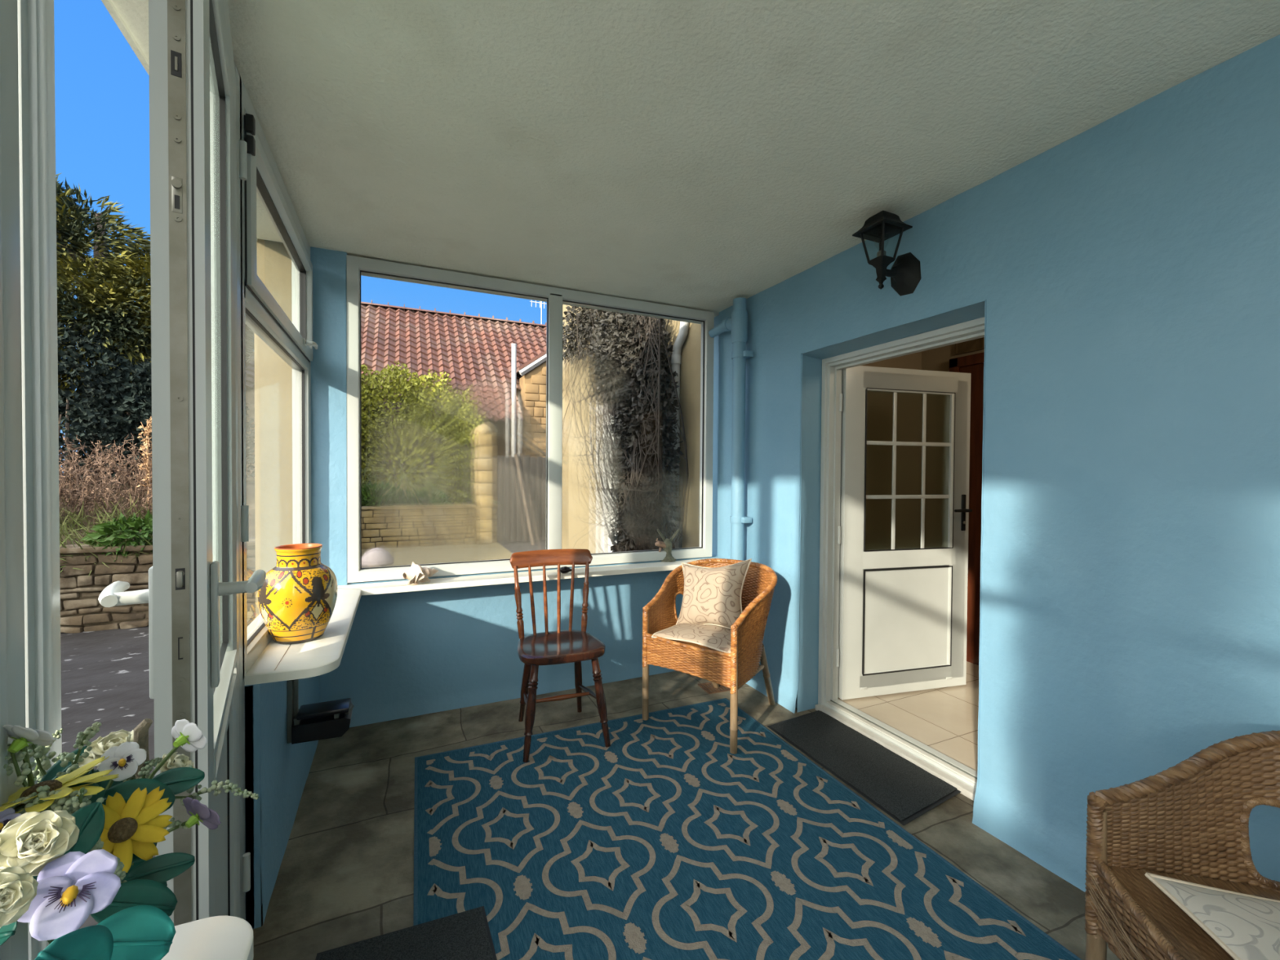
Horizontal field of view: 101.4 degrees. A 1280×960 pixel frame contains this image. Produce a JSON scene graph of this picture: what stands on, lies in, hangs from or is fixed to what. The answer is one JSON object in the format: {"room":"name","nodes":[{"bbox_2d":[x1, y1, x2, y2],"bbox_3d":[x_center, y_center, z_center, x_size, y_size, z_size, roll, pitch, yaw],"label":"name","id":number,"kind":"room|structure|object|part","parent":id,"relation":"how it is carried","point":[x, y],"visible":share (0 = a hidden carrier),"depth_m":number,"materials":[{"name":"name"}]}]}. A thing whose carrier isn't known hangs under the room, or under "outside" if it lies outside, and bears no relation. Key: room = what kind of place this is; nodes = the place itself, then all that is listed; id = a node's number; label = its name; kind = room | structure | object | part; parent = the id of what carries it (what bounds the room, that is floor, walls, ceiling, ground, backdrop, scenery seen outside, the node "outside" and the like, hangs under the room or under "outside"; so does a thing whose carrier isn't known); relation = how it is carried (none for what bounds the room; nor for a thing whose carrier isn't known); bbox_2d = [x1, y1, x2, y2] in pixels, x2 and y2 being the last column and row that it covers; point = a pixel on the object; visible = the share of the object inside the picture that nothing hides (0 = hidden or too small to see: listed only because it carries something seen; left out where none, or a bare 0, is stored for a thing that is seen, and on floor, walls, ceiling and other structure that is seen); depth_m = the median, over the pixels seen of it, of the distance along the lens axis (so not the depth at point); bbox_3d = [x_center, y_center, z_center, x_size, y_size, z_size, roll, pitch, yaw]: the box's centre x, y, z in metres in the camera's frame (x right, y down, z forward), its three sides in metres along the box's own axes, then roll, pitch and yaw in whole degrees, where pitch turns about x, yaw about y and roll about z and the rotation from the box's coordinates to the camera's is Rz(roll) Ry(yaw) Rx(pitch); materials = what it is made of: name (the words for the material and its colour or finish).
{"room":"sunroom","nodes":[
{"label":"sunroom","id":0,"kind":"room"},
{"bbox_2d":[253,238,293,617],"bbox_3d":[-1.834,0.135,2.727,0.230,2.625,0.258,0,1,-25],"label":"wall pier","id":1,"kind":"object","parent":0,"point":[273,375],"visible":0.29,"depth_m":2.59,"materials":[{"name":"beige paint"}]},
{"bbox_2d":[244,675,319,928],"bbox_3d":[-0.549,1.033,0.158,0.132,0.822,5.550,0,1,-25],"label":"wall","id":2,"kind":"structure","parent":0,"point":[276,770],"depth_m":1.65,"materials":[{"name":"blue paint"}]},
{"bbox_2d":[0,0,266,959],"bbox_3d":[-0.809,0.108,0.925,0.280,2.485,1.352,0,1,-25],"label":"door","id":3,"kind":"structure","parent":2,"relation":"in","point":[198,155],"depth_m":0.77,"materials":[{"name":"white plastic"}]},
{"bbox_3d":[-0.798,0.231,0.825,0.068,0.200,0.135,0,1,-39],"label":"handle","id":4,"kind":"part","parent":3,"relation":"part of","materials":[{"name":"white plastic"}]},
{"bbox_3d":[-0.907,-0.255,1.096,0.008,1.445,0.585,0,1,-35],"label":"pane","id":5,"kind":"part","parent":3,"relation":"part of","materials":[{"name":"clear glass"}]},
{"bbox_3d":[-0.683,0.231,0.904,0.067,0.200,0.140,0,1,-25],"label":"handle","id":6,"kind":"part","parent":3,"relation":"part of","materials":[{"name":"white plastic"}]},
{"bbox_2d":[160,915,253,959],"bbox_3d":[-0.244,0.612,-0.007,0.109,0.030,1.570,0,1,-25],"label":"window sill","id":7,"kind":"structure","parent":2,"relation":"attached to","point":[217,937],"depth_m":0.67,"materials":[{"name":"beige laminate"}]},
{"bbox_2d":[0,718,258,959],"bbox_3d":[-0.509,0.391,0.515,0.435,0.391,0.203,1,1,37],"label":"flower arrangement","id":8,"kind":"object","parent":7,"relation":"on","point":[84,844],"visible":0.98,"depth_m":0.42,"materials":[{"name":"multicoloured plant"}]},
{"bbox_3d":[-0.550,0.345,0.480,0.004,0.266,0.133,0,1,-41],"label":"stem","id":9,"kind":"part","parent":8,"relation":"part of","materials":[{"name":"green plant"}]},
{"bbox_3d":[-0.499,0.258,0.436,0.024,0.012,0.024,0,1,-25],"label":"flower","id":10,"kind":"part","parent":8,"relation":"part of","materials":[{"name":"brown plant"}]},
{"bbox_3d":[-0.399,0.291,0.366,0.008,0.010,0.010,0,1,-20],"label":"flower","id":11,"kind":"part","parent":8,"relation":"part of","materials":[{"name":"orange plant"}]},
{"bbox_3d":[-0.549,0.375,0.520,0.093,0.204,0.003,1,1,12],"label":"stem","id":12,"kind":"part","parent":8,"relation":"part of","materials":[{"name":"green"}]},
{"bbox_3d":[-0.497,0.272,0.503,0.007,0.008,0.005,1,1,31],"label":"flower","id":13,"kind":"part","parent":8,"relation":"part of","materials":[{"name":"orange plant"}]},
{"bbox_3d":[-0.451,0.305,0.457,0.016,0.018,0.019,1,1,44],"label":"flower","id":14,"kind":"part","parent":8,"relation":"part of","materials":[{"name":"brown plant"}]},
{"bbox_3d":[-0.516,0.283,0.544,0.022,0.073,0.014,1,1,43],"label":"wicker handle","id":15,"kind":"part","parent":8,"relation":"part of","materials":[{"name":"beige wicker"}]},
{"bbox_3d":[-0.523,0.367,0.525,0.141,0.222,0.004,0,1,3],"label":"stem","id":16,"kind":"part","parent":8,"relation":"part of","materials":[{"name":"green"}]},
{"bbox_3d":[-0.519,0.407,0.528,0.149,0.140,0.004,0,1,2],"label":"stem","id":17,"kind":"part","parent":8,"relation":"part of","materials":[{"name":"green"}]},
{"bbox_2d":[239,73,317,679],"bbox_3d":[-1.404,-0.296,2.068,0.132,1.722,1.280,0,1,-25],"label":"window","id":18,"kind":"structure","parent":2,"relation":"in","point":[292,342],"depth_m":1.96,"materials":[{"name":"white plastic"}]},
{"bbox_3d":[-1.407,-0.822,2.058,0.058,0.480,1.180,0,1,-25],"label":"sash","id":19,"kind":"part","parent":18,"relation":"part of","materials":[{"name":"white plastic"}]},
{"bbox_3d":[-1.516,-0.621,2.413,0.046,0.033,0.170,0,1,-25],"label":"handle","id":20,"kind":"part","parent":18,"relation":"part of","materials":[{"name":"white plastic"}]},
{"bbox_2d":[286,679,354,744],"bbox_3d":[-1.199,0.765,1.973,0.213,0.385,0.110,0,1,-25],"label":"wall fitting","id":21,"kind":"object","parent":2,"relation":"attached to","point":[327,719],"visible":0.72,"depth_m":1.93,"materials":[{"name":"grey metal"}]},
{"bbox_2d":[310,246,718,727],"bbox_3d":[-0.594,0.099,3.287,2.520,2.595,0.254,0,1,-25],"label":"wall","id":22,"kind":"structure","parent":0,"point":[412,653],"depth_m":2.91,"materials":[{"name":"blue paint"}]},
{"bbox_2d":[244,557,717,685],"bbox_3d":[-0.308,0.572,2.594,2.447,0.031,1.263,0,1,-25],"label":"window sill","id":23,"kind":"structure","parent":22,"relation":"on","point":[277,662],"depth_m":2.11,"materials":[{"name":"beige laminate"}]},
{"bbox_2d":[257,543,337,644],"bbox_3d":[-1.211,0.398,1.860,0.237,0.328,0.237,0,1,-25],"label":"vase","id":24,"kind":"object","parent":23,"relation":"on","point":[297,597],"visible":0.98,"depth_m":1.79,"materials":[{"name":"yellow ceramic"}]},
{"bbox_2d":[403,561,438,584],"bbox_3d":[-1.173,0.497,2.784,0.132,0.123,0.182,0,1,3],"label":"conch shell","id":25,"kind":"object","parent":23,"relation":"on","point":[415,574],"visible":1,"depth_m":2.74,"materials":[{"name":"white"}]},
{"bbox_2d":[556,566,571,573],"bbox_3d":[-0.441,0.527,3.072,0.101,0.044,0.061,0,1,-25],"label":"ornament","id":26,"kind":"object","parent":23,"relation":"on","point":[564,569],"visible":0.84,"depth_m":3.06,"materials":[{"name":"black plastic"}]},
{"bbox_2d":[654,528,679,562],"bbox_3d":[0.182,0.439,3.530,0.123,0.215,0.135,1,1,37],"label":"figurine","id":27,"kind":"object","parent":23,"relation":"on","point":[666,544],"visible":0.96,"depth_m":3.51,"materials":[{"name":"grey ceramic"}]},
{"bbox_2d":[346,254,714,582],"bbox_3d":[-0.522,-0.315,3.216,2.237,1.701,0.070,0,1,-25],"label":"window","id":28,"kind":"structure","parent":22,"relation":"in","point":[523,504],"depth_m":3.09,"materials":[{"name":"white plastic"}]},
{"bbox_3d":[-1.023,-0.314,2.983,1.017,1.585,0.006,0,1,-25],"label":"pane","id":29,"kind":"part","parent":28,"relation":"part of","materials":[{"name":"clear glass"}]},
{"bbox_3d":[-0.025,-0.315,3.441,1.026,1.585,0.006,0,1,-25],"label":"pane","id":30,"kind":"part","parent":28,"relation":"part of","materials":[{"name":"clear glass"}]},
{"bbox_2d":[561,304,701,553],"bbox_3d":[2.387,-1.690,6.907,5.900,6.100,3.880,0,1,-25],"label":"wall","id":31,"kind":"structure","parent":0,"point":[690,366],"depth_m":4.22,"materials":[{"name":"beige paint"}]},
{"bbox_2d":[543,305,688,552],"bbox_3d":[-0.515,-0.838,5.645,0.479,4.180,3.578,0,1,-25],"label":"creeper","id":32,"kind":"object","parent":31,"relation":"attached to","point":[633,344],"visible":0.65,"depth_m":4.42,"materials":[{"name":"grey"}]},
{"bbox_2d":[595,405,640,553],"bbox_3d":[-0.182,0.088,5.639,0.150,2.350,1.300,0,1,-25],"label":"door","id":33,"kind":"structure","parent":31,"relation":"in","point":[606,548],"depth_m":6.05,"materials":[{"name":"grey paint"}]},
{"bbox_3d":[-0.173,0.088,5.644,0.010,2.150,1.120,0,1,-25],"label":"pane","id":34,"kind":"part","parent":33,"relation":"part of","materials":[{"name":"clear glass"}]},
{"bbox_2d":[670,321,688,548],"bbox_3d":[0.320,-0.312,4.244,0.088,3.200,0.230,0,1,-25],"label":"downpipe","id":35,"kind":"object","parent":31,"relation":"attached to","point":[676,357],"visible":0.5,"depth_m":4.27,"materials":[{"name":"grey plastic"}]},
{"bbox_2d":[252,671,1119,959],"bbox_3d":[0.556,1.402,0.781,2.940,0.120,5.810,0,1,-25],"label":"floor","id":36,"kind":"structure","parent":0,"point":[345,876],"depth_m":1.96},
{"bbox_2d":[641,558,777,754],"bbox_3d":[0.429,0.898,2.913,0.646,0.836,0.677,1,1,38],"label":"wicker armchair","id":37,"kind":"object","parent":36,"relation":"on","point":[732,670],"visible":0.7,"depth_m":2.71,"materials":[{"name":"wicker"}]},
{"bbox_3d":[0.031,1.010,2.844,0.039,0.580,0.040,1,1,38],"label":"leg","id":38,"kind":"part","parent":37,"relation":"part of","materials":[{"name":"brown wood"}]},
{"bbox_3d":[0.391,0.858,2.863,0.539,0.021,0.509,1,1,38],"label":"seat","id":39,"kind":"part","parent":37,"relation":"part of","materials":[{"name":"fabric"}]},
{"bbox_2d":[651,622,730,653],"bbox_3d":[0.372,0.824,2.839,0.457,0.053,0.448,1,1,34],"label":"seat cushion","id":40,"kind":"object","parent":37,"relation":"on","point":[713,637],"visible":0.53,"depth_m":2.74,"materials":[{"name":"beige fabric"}]},
{"bbox_2d":[675,558,751,629],"bbox_3d":[0.404,0.649,2.940,0.512,0.440,0.219,1,1,36],"label":"cushion","id":41,"kind":"object","parent":37,"relation":"on","point":[711,596],"visible":0.89,"depth_m":2.86,"materials":[{"name":"beige fabric"}]},
{"bbox_3d":[0.402,1.100,3.205,0.256,0.422,0.041,0,1,-42],"label":"leg","id":42,"kind":"part","parent":37,"relation":"part of","materials":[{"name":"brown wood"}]},
{"bbox_3d":[0.452,1.018,2.512,0.039,0.580,0.040,1,1,38],"label":"leg","id":43,"kind":"part","parent":37,"relation":"part of","materials":[{"name":"brown wood"}]},
{"bbox_3d":[0.375,0.998,2.846,0.556,0.031,0.432,1,1,38],"label":"under frame","id":44,"kind":"part","parent":37,"relation":"part of","materials":[{"name":"brown wicker"}]},
{"bbox_3d":[0.716,1.106,2.957,0.041,0.422,0.256,1,1,29],"label":"leg","id":45,"kind":"part","parent":37,"relation":"part of","materials":[{"name":"brown wood"}]},
{"bbox_2d":[697,681,730,693],"bbox_3d":[0.473,1.300,3.288,0.170,0.006,0.150,0,1,-21],"label":"drain cover","id":46,"kind":"object","parent":36,"relation":"on","point":[706,689],"visible":0.77,"depth_m":3.26,"materials":[{"name":"metal"}]},
{"bbox_2d":[413,697,1081,959],"bbox_3d":[0.208,1.323,1.661,1.705,0.006,2.450,0,1,-23],"label":"area rug","id":47,"kind":"object","parent":36,"relation":"on","point":[662,842],"visible":0.99,"depth_m":1.82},
{"bbox_2d":[315,906,497,959],"bbox_3d":[-0.614,1.315,1.340,0.500,0.009,0.441,0,1,-25],"label":"doormat","id":48,"kind":"object","parent":47,"relation":"on","point":[466,935],"visible":1,"depth_m":1.48,"materials":[{"name":"black rubber"}]},
{"bbox_2d":[509,548,610,762],"bbox_3d":[-0.416,0.848,2.690,0.452,0.922,0.459,0,1,-21],"label":"wooden chair","id":49,"kind":"object","parent":47,"relation":"on","point":[535,649],"visible":1,"depth_m":2.76,"materials":[{"name":"brown wood"}]},
{"bbox_3d":[-0.642,0.646,2.774,0.070,0.381,0.037,1,1,26],"label":"post","id":50,"kind":"part","parent":49,"relation":"part of","materials":[{"name":"brown wood"}]},
{"bbox_3d":[-0.609,1.084,2.796,0.121,0.445,0.042,1,1,44],"label":"leg","id":51,"kind":"part","parent":49,"relation":"part of","materials":[{"name":"brown wood"}]},
{"bbox_3d":[-0.514,1.086,2.464,0.048,0.438,0.118,1,1,18],"label":"leg","id":52,"kind":"part","parent":49,"relation":"part of","materials":[{"name":"brown wood"}]},
{"bbox_3d":[-0.485,0.429,2.872,0.452,0.090,0.056,0,1,-21],"label":"crest rail","id":53,"kind":"part","parent":49,"relation":"part of","materials":[{"name":"brown wood"}]},
{"bbox_3d":[-0.413,0.851,2.681,0.428,0.042,0.414,0,1,-21],"label":"seat","id":54,"kind":"part","parent":49,"relation":"part of","materials":[{"name":"brown wood"}]},
{"bbox_3d":[-0.342,1.084,2.897,0.042,0.445,0.121,0,1,4],"label":"leg","id":55,"kind":"part","parent":49,"relation":"part of","materials":[{"name":"brown wood"}]},
{"bbox_3d":[-0.302,0.647,2.903,0.037,0.381,0.070,1,1,22],"label":"post","id":56,"kind":"part","parent":49,"relation":"part of","materials":[{"name":"brown wood"}]},
{"bbox_3d":[-0.195,1.087,2.584,0.118,0.438,0.048,1,1,30],"label":"leg","id":57,"kind":"part","parent":49,"relation":"part of","materials":[{"name":"brown wood"}]},
{"bbox_2d":[766,710,960,825],"bbox_3d":[1.046,1.308,2.501,0.492,0.009,0.882,0,1,-25],"label":"doormat","id":58,"kind":"object","parent":36,"relation":"on","point":[899,787],"visible":0.94,"depth_m":2.39,"materials":[{"name":"black rubber"}]},
{"bbox_2d":[1084,730,1279,959],"bbox_3d":[1.289,0.931,0.884,0.695,0.830,0.646,1,1,10],"label":"wicker armchair","id":59,"kind":"object","parent":36,"relation":"on","point":[1188,820],"visible":0.87,"depth_m":1.17,"materials":[{"name":"wicker"}]},
{"bbox_3d":[1.049,1.042,1.202,0.040,0.580,0.039,1,1,10],"label":"leg","id":60,"kind":"part","parent":59,"relation":"part of","materials":[{"name":"brown wicker"}]},
{"bbox_3d":[1.237,0.893,0.893,0.509,0.021,0.539,1,1,10],"label":"seat","id":61,"kind":"part","parent":59,"relation":"part of","materials":[{"name":"wicker"}]},
{"bbox_2d":[1144,872,1279,959],"bbox_3d":[1.246,0.852,0.856,0.448,0.053,0.448,1,1,14],"label":"seat cushion","id":62,"kind":"object","parent":59,"relation":"on","point":[1246,926],"visible":1,"depth_m":1.00,"materials":[{"name":"fabric"}]},
{"bbox_2d":[101,0,1279,324],"bbox_3d":[0.557,-1.222,0.756,2.935,0.202,5.850,0,1,-25],"label":"ceiling","id":63,"kind":"structure","parent":0,"point":[704,155],"depth_m":1.64,"materials":[{"name":"paint"}]},
{"bbox_2d":[837,661,978,771],"bbox_3d":[2.225,1.345,2.915,1.925,0.150,3.000,0,1,-25],"label":"floor","id":64,"kind":"structure","parent":0,"point":[944,720],"depth_m":2.83,"materials":[{"name":"beige tile"}]},
{"bbox_2d":[861,343,984,550],"bbox_3d":[2.027,0.071,2.801,1.480,2.500,3.000,0,1,-25],"label":"wall","id":65,"kind":"structure","parent":0,"point":[879,405],"depth_m":3.90,"materials":[{"name":"beige paint"}]},
{"bbox_2d":[948,351,984,665],"bbox_3d":[2.460,0.206,3.261,0.070,2.120,1.110,0,1,-25],"label":"door","id":66,"kind":"structure","parent":65,"relation":"in","point":[973,364],"depth_m":3.58,"materials":[{"name":"brown wood"}]},
{"bbox_3d":[2.460,0.206,3.261,0.070,2.120,1.110,0,1,-25],"label":"frame","id":67,"kind":"part","parent":66,"relation":"part of","materials":[{"name":"brown wood"}]},
{"bbox_3d":[2.464,0.241,3.264,0.060,2.050,0.970,0,1,-25],"label":"panel","id":68,"kind":"part","parent":66,"relation":"part of","materials":[{"name":"wood"}]},
{"bbox_2d":[955,337,984,355],"bbox_3d":[2.296,-0.956,3.643,0.023,0.130,0.200,0,1,-25],"label":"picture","id":69,"kind":"object","parent":65,"relation":"attached to","point":[975,344],"visible":0.59,"depth_m":3.64},
{"bbox_2d":[711,34,1279,892],"bbox_3d":[1.734,0.143,1.343,0.268,2.595,5.830,0,1,-25],"label":"wall","id":70,"kind":"structure","parent":0,"point":[1123,276],"depth_m":1.69,"materials":[{"name":"blue paint"}]},
{"bbox_2d":[708,297,753,560],"bbox_3d":[0.582,0.074,3.470,0.109,2.455,0.390,0,1,-25],"label":"downpipe","id":71,"kind":"object","parent":70,"relation":"attached to","point":[737,323],"visible":0.66,"depth_m":3.32,"materials":[{"name":"blue paint"}]},
{"bbox_2d":[852,210,920,296],"bbox_3d":[1.074,-0.984,2.274,0.238,0.332,0.168,0,1,-25],"label":"wall lantern","id":72,"kind":"object","parent":70,"relation":"attached to","point":[904,273],"visible":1,"depth_m":2.27,"materials":[{"name":"black paint"}]},
{"bbox_3d":[1.085,-0.909,2.280,0.096,0.044,0.040,0,1,-25],"label":"arm","id":73,"kind":"part","parent":72,"relation":"part of","materials":[{"name":"black paint"}]},
{"bbox_3d":[1.148,-0.913,2.309,0.075,0.190,0.159,0,1,-25],"label":"wall plate","id":74,"kind":"part","parent":72,"relation":"part of","materials":[{"name":"black paint"}]},
{"bbox_2d":[815,316,984,800],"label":"door","id":75,"kind":"structure","parent":70,"relation":"in","point":[892,620],"depth_m":3.01,"materials":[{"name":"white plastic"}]},
{"bbox_3d":[1.923,0.198,3.138,0.119,0.220,0.056,0,1,-15],"label":"handle","id":76,"kind":"part","parent":75,"relation":"part of","materials":[{"name":"black paint"}]},
{"label":"outside","id":77,"kind":"structure","parent":0,"visible":0},
{"bbox_2d":[58,481,255,544],"bbox_3d":[-5.006,-0.104,-1.198,7.900,3.020,20.000,0,1,-25],"label":"bank","id":78,"kind":"object","parent":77,"point":[250,485],"visible":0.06,"depth_m":5.42,"materials":[{"name":"green plant"}]},
{"bbox_2d":[55,173,151,462],"bbox_3d":[-7.260,-1.728,6.781,3.298,4.864,2.438,0,1,-25],"label":"conifer tree","id":79,"kind":"object","parent":78,"relation":"on","point":[113,297],"visible":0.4,"depth_m":6.53,"materials":[{"name":"green plant"}]},
{"bbox_2d":[59,494,152,574],"bbox_3d":[-5.161,0.543,4.780,2.635,0.924,1.203,0,1,-25],"label":"grass","id":80,"kind":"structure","parent":78,"relation":"on","point":[68,535],"depth_m":4.90,"materials":[{"name":"green plant"}]},
{"bbox_2d":[136,416,152,511],"bbox_3d":[-4.976,-0.130,5.300,0.179,1.036,0.238,0,1,-25],"label":"stem","id":81,"kind":"object","parent":78,"relation":"on","point":[146,464],"visible":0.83,"depth_m":5.27,"materials":[{"name":"brown plant"}]},
{"bbox_2d":[57,321,254,484],"bbox_3d":[-6.427,-0.625,6.220,3.081,2.526,1.250,0,1,-25],"label":"ivy hedge","id":82,"kind":"object","parent":78,"relation":"on","point":[113,425],"visible":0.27,"depth_m":6.06,"materials":[{"name":"green plant"}]},
{"bbox_2d":[58,434,254,526],"bbox_3d":[-5.347,-0.030,5.397,2.313,0.994,1.259,0,1,-25],"label":"dry shrubs","id":83,"kind":"object","parent":78,"relation":"on","point":[122,472],"visible":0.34,"depth_m":5.29,"materials":[{"name":"brown plant"}]},
{"bbox_2d":[124,351,254,481],"bbox_3d":[-6.525,-0.671,8.530,2.850,2.900,1.834,0,1,-25],"label":"exterior wall","id":84,"kind":"structure","parent":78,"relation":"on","point":[250,369],"depth_m":8.00,"materials":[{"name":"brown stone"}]},
{"bbox_2d":[245,324,254,378],"bbox_3d":[-6.886,-1.735,8.477,1.563,4.832,1.649,0,1,-25],"label":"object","id":85,"kind":"object","parent":78,"relation":"on","point":[250,348],"visible":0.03,"depth_m":8.49,"materials":[{"name":"green plant"}]},
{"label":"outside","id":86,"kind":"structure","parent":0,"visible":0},
{"bbox_2d":[60,617,255,928],"bbox_3d":[-6.262,1.289,13.656,80.000,0.230,90.000,0,1,-25],"label":"ground","id":87,"kind":"structure","parent":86,"point":[105,673],"depth_m":3.46,"materials":[{"name":"asphalt"}]},
{"bbox_2d":[59,537,255,633],"bbox_3d":[-5.733,0.951,4.357,4.467,0.767,0.389,0,1,-21],"label":"wall","id":88,"kind":"structure","parent":87,"relation":"on","point":[81,610],"depth_m":4.59,"materials":[{"name":"brown stone"}]},
{"bbox_2d":[80,509,152,561],"bbox_3d":[-4.574,0.518,4.806,0.807,0.497,0.537,0,1,-25],"label":"clump","id":89,"kind":"object","parent":88,"relation":"on","point":[104,529],"visible":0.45,"depth_m":4.65,"materials":[{"name":"green plant"}]},
{"bbox_2d":[368,547,381,551],"bbox_3d":[-2.703,1.009,5.380,0.330,0.625,0.330,0,1,-25],"label":"stone","id":90,"kind":"object","parent":87,"relation":"on","point":[375,548],"visible":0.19,"depth_m":5.34,"materials":[{"name":"white stone"}]},
{"bbox_2d":[361,503,475,549],"bbox_3d":[-5.260,0.862,9.385,5.292,0.772,0.371,0,1,-24],"label":"wall","id":91,"kind":"structure","parent":87,"relation":"on","point":[382,526],"depth_m":9.53,"materials":[{"name":"stone"}]},
{"bbox_2d":[361,479,434,506],"bbox_3d":[-4.566,0.413,9.993,1.959,0.868,0.850,0,1,-25],"label":"grass tuft","id":92,"kind":"object","parent":91,"relation":"on","point":[367,500],"visible":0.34,"depth_m":9.63,"materials":[{"name":"green plant"}]},
{"bbox_2d":[361,543,484,553],"bbox_3d":[-4.410,1.264,7.518,5.250,0.022,3.700,0,1,-25],"label":"gravel path","id":93,"kind":"structure","parent":87,"relation":"on","point":[363,551],"depth_m":9.27,"materials":[{"name":"beige gravel"}]},
{"bbox_2d":[474,456,485,544],"bbox_3d":[-3.043,0.072,10.159,0.360,2.310,0.360,0,1,-25],"label":"gatepost","id":94,"kind":"object","parent":93,"relation":"on","point":[482,540],"visible":0.14,"depth_m":10.00,"materials":[{"name":"stone"}]},
{"bbox_2d":[531,457,546,475],"bbox_3d":[-2.178,0.377,10.218,1.120,1.770,0.464,0,1,-25],"label":"gate","id":95,"kind":"object","parent":87,"relation":"on","point":[543,460],"visible":0.02,"depth_m":10.49,"materials":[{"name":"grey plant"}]},
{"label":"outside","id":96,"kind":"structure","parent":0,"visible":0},
{"bbox_3d":[-13.310,0.593,21.826,10.000,0.884,29.250,0,1,-25],"label":"bank","id":97,"kind":"object","parent":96,"visible":0},
{"bbox_2d":[361,448,434,504],"bbox_3d":[-4.973,-0.029,9.964,3.206,1.229,1.858,0,1,-21],"label":"dry brambles","id":98,"kind":"object","parent":97,"relation":"on","point":[366,459],"visible":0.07,"depth_m":9.67,"materials":[{"name":"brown plant"}]},
{"bbox_2d":[360,360,485,503],"bbox_3d":[-5.605,-0.728,10.413,5.137,3.471,1.470,0,1,-25],"label":"hedge","id":99,"kind":"object","parent":97,"relation":"on","point":[372,398],"visible":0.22,"depth_m":10.41,"materials":[{"name":"green plant"}]},
{"bbox_2d":[360,300,546,483],"bbox_3d":[-3.554,-1.881,15.305,11.700,5.954,6.956,0,1,-25],"label":"house","id":100,"kind":"structure","parent":97,"relation":"on","point":[475,352],"depth_m":13.23,"materials":[{"name":"tile"}]},
{"bbox_2d":[511,343,546,457],"bbox_3d":[-2.436,-0.912,12.147,1.220,4.285,0.148,0,1,-41],"label":"flue pipe","id":101,"kind":"object","parent":100,"relation":"attached to","point":[513,380],"visible":0.48,"depth_m":11.71,"materials":[{"name":"grey paint"}]},
{"bbox_2d":[529,299,546,327],"bbox_3d":[-3.061,-5.122,16.109,0.650,0.950,0.024,0,1,-25],"label":"tv aerial","id":102,"kind":"object","parent":100,"relation":"attached to","point":[531,301],"visible":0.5,"depth_m":16.11,"materials":[{"name":"grey paint"}]}
]}

